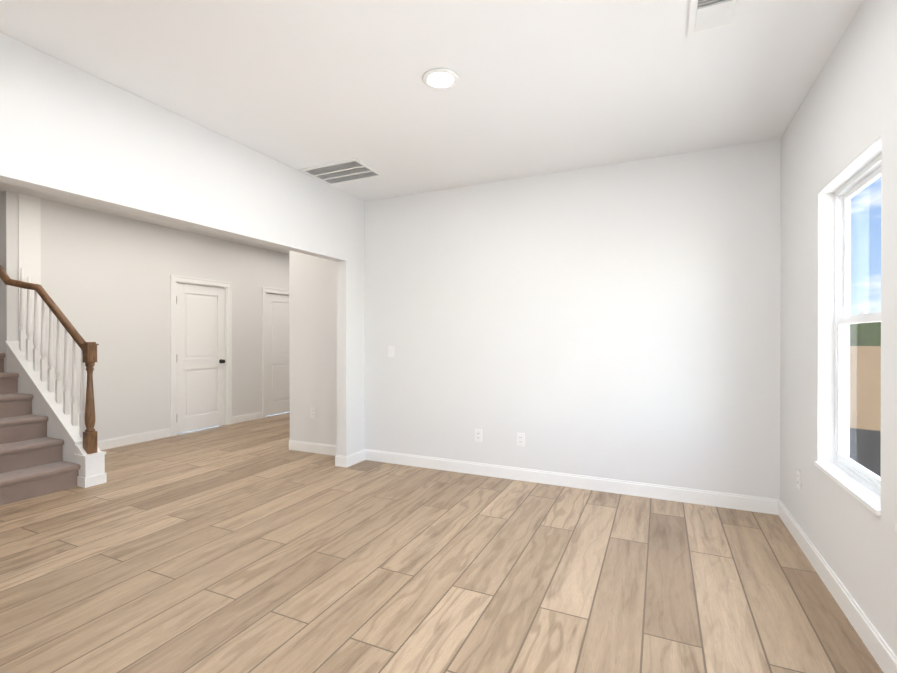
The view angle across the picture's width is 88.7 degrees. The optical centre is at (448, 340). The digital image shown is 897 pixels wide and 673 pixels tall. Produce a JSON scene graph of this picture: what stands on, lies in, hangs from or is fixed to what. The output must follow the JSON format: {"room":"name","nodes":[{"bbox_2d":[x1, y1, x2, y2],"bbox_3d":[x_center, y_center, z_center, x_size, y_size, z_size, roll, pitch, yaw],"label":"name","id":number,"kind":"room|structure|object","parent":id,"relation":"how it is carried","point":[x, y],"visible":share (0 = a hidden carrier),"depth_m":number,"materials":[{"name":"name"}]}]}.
{"room":"empty living room","nodes":[
{"label":"empty living room","id":0,"kind":"room"},
{"bbox_2d":[0,191,288,440],"bbox_3d":[-3.338,-0.109,6.880,0.140,2.740,5.140,0,0,25],"label":"wall","id":1,"kind":"structure","parent":0,"point":[105,281],"depth_m":5.55,"materials":[{"name":"beige paint"}]},
{"bbox_2d":[18,193,40,358],"bbox_3d":[-4.271,-0.101,4.678,0.014,2.738,0.180,0,0,25],"label":"trim","id":2,"kind":"structure","parent":1,"relation":"attached to","point":[29,234],"depth_m":4.68,"materials":[{"name":"white paint"}]},
{"bbox_2d":[97,428,170,449],"bbox_3d":[-3.944,1.211,5.393,0.013,0.111,1.385,0,0,25],"label":"baseboard","id":3,"kind":"structure","parent":1,"relation":"attached to","point":[157,434],"depth_m":5.59,"materials":[{"name":"white wood"}]},
{"bbox_2d":[176,283,224,432],"bbox_3d":[-3.467,0.242,6.447,0.106,2.017,0.774,0,0,25],"label":"door","id":4,"kind":"structure","parent":1,"relation":"in","point":[200,317],"depth_m":6.45,"materials":[{"name":"white wood"}]},
{"bbox_2d":[170,275,231,435],"bbox_3d":[-3.512,0.203,6.476,0.162,2.120,0.940,0,0,25],"label":"door frame","id":5,"kind":"structure","parent":1,"relation":"attached to","point":[175,279],"depth_m":6.33,"materials":[{"name":"white wood"}]},
{"bbox_2d":[232,411,262,423],"bbox_3d":[-3.133,1.205,7.147,0.013,0.111,0.580,0,0,25],"label":"baseboard","id":6,"kind":"structure","parent":1,"relation":"attached to","point":[256,415],"depth_m":7.14,"materials":[{"name":"white wood"}]},
{"bbox_2d":[262,287,288,417],"bbox_3d":[-2.870,0.198,7.865,0.162,2.120,0.940,0,0,25],"label":"door frame","id":7,"kind":"structure","parent":1,"relation":"attached to","point":[265,290],"depth_m":7.44,"materials":[{"name":"white wood"}]},
{"bbox_2d":[266,293,289,415],"bbox_3d":[-2.825,0.238,7.836,0.106,2.017,0.774,0,0,25],"label":"door","id":8,"kind":"structure","parent":1,"relation":"in","point":[277,362],"depth_m":7.75,"materials":[{"name":"white wood"}]},
{"bbox_2d":[0,32,345,260],"bbox_3d":[-2.428,-1.121,1.668,0.115,0.679,6.450,0,0,25],"label":"header beam","id":9,"kind":"structure","parent":0,"point":[69,131],"depth_m":2.78,"materials":[{"name":"beige paint"}]},
{"bbox_2d":[337,193,364,455],"bbox_3d":[-1.007,-0.102,4.744,0.115,2.740,0.319,0,0,25],"label":"wall","id":10,"kind":"structure","parent":0,"point":[351,354],"depth_m":4.66,"materials":[{"name":"beige paint"}]},
{"bbox_2d":[333,451,340,466],"bbox_3d":[-1.060,1.213,4.755,0.038,0.111,0.313,0,0,25],"label":"baseboard","id":11,"kind":"structure","parent":10,"relation":"attached to","point":[337,457],"depth_m":4.61,"materials":[{"name":"white wood"}]},
{"bbox_2d":[341,449,364,467],"bbox_3d":[-0.970,1.213,4.713,0.043,0.111,0.313,0,0,25],"label":"baseboard","id":12,"kind":"structure","parent":10,"relation":"attached to","point":[346,461],"depth_m":4.65,"materials":[{"name":"white wood"}]},
{"bbox_2d":[0,0,863,253],"bbox_3d":[-2.797,-1.519,3.793,10.130,0.100,10.280,0,0,25],"label":"ceiling","id":13,"kind":"structure","parent":0,"point":[540,87],"depth_m":2.52,"materials":[{"name":"white paint"}]},
{"bbox_2d":[298,158,384,184],"bbox_3d":[-0.929,-1.462,4.009,0.608,0.014,0.428,0,0,25],"label":"ceiling vent","id":14,"kind":"object","parent":13,"relation":"in","point":[345,171],"visible":1,"depth_m":3.98,"materials":[{"name":"white plastic"}]},
{"bbox_2d":[422,68,458,89],"bbox_3d":[-0.043,-1.457,2.564,0.208,0.011,0.208,0,0,25],"label":"recessed light","id":15,"kind":"object","parent":13,"relation":"in","point":[440,78],"visible":0.98,"depth_m":2.56,"materials":[{"name":"white plastic"}]},
{"bbox_2d":[686,0,743,36],"bbox_3d":[1.156,-1.455,1.977,0.213,0.014,0.408,0,0,25],"label":"ceiling vent","id":16,"kind":"object","parent":13,"relation":"in","point":[705,16],"visible":1,"depth_m":2.05,"materials":[{"name":"white plastic"}]},
{"bbox_2d":[0,411,882,672],"bbox_3d":[-2.797,1.321,3.802,10.130,0.100,10.280,0,0,25],"label":"floor","id":17,"kind":"structure","parent":0,"point":[255,546],"depth_m":2.47,"materials":[{"name":"brown wood"}]},
{"bbox_2d":[0,265,106,505],"bbox_3d":[-4.541,0.153,4.097,2.714,2.234,1.233,0,0,25],"label":"staircase","id":18,"kind":"structure","parent":17,"relation":"on","point":[48,438],"depth_m":4.11,"materials":[{"name":"beige carpet"}]},
{"bbox_2d":[289,138,780,498],"bbox_3d":[0.317,-0.101,4.385,4.690,2.740,0.140,0,0,25],"label":"wall","id":19,"kind":"structure","parent":0,"point":[619,321],"depth_m":3.94,"materials":[{"name":"beige paint"}]},
{"bbox_2d":[310,407,315,417],"bbox_3d":[-1.525,0.817,5.158,0.072,0.116,0.008,0,0,25],"label":"electrical outlet","id":20,"kind":"object","parent":19,"relation":"attached to","point":[312,412],"visible":1,"depth_m":5.16,"materials":[{"name":"white plastic"}]},
{"bbox_2d":[289,440,336,455],"bbox_3d":[-1.406,1.212,5.101,0.905,0.111,0.013,0,0,25],"label":"baseboard","id":21,"kind":"structure","parent":19,"relation":"attached to","point":[318,448],"depth_m":5.15,"materials":[{"name":"white wood"}]},
{"bbox_2d":[388,346,393,356],"bbox_3d":[-0.591,0.118,4.722,0.072,0.116,0.012,0,0,25],"label":"light switch","id":22,"kind":"object","parent":19,"relation":"attached to","point":[390,351],"visible":1,"depth_m":4.72,"materials":[{"name":"white plastic"}]},
{"bbox_2d":[475,429,481,441],"bbox_3d":[0.281,0.899,4.323,0.072,0.116,0.008,0,0,25],"label":"electrical outlet","id":23,"kind":"object","parent":19,"relation":"attached to","point":[478,435],"visible":1,"depth_m":4.32,"materials":[{"name":"white plastic"}]},
{"bbox_2d":[517,433,524,445],"bbox_3d":[0.654,0.900,4.151,0.072,0.116,0.008,0,0,25],"label":"electrical outlet","id":24,"kind":"object","parent":19,"relation":"attached to","point":[520,439],"visible":1,"depth_m":4.15,"materials":[{"name":"white plastic"}]},
{"bbox_2d":[365,449,776,514],"bbox_3d":[0.743,1.215,4.108,3.600,0.111,0.013,0,0,25],"label":"baseboard","id":25,"kind":"structure","parent":19,"relation":"attached to","point":[679,494],"depth_m":3.89,"materials":[{"name":"white wood"}]},
{"bbox_2d":[780,0,896,655],"bbox_3d":[1.059,-0.087,0.236,0.140,2.740,7.050,0,0,25],"label":"wall","id":26,"kind":"structure","parent":0,"point":[845,116],"depth_m":2.23,"materials":[{"name":"beige paint"}]},
{"bbox_2d":[797,469,800,489],"bbox_3d":[2.198,0.874,2.880,0.008,0.116,0.072,0,0,25],"label":"electrical outlet","id":27,"kind":"object","parent":26,"relation":"attached to","point":[798,479],"visible":0.98,"depth_m":2.87,"materials":[{"name":"white plastic"}]},
{"bbox_2d":[777,499,896,672],"bbox_3d":[0.990,1.227,0.272,0.013,0.111,6.770,0,0,25],"label":"baseboard","id":28,"kind":"structure","parent":26,"relation":"attached to","point":[879,648],"depth_m":2.14,"materials":[{"name":"white wood"}]},
{"bbox_2d":[814,135,881,515],"bbox_3d":[1.933,-0.059,2.156,0.142,1.509,0.809,0,0,25],"label":"window","id":29,"kind":"structure","parent":26,"relation":"in","point":[834,461],"depth_m":2.46,"materials":[{"name":"white plastic"}]}
]}

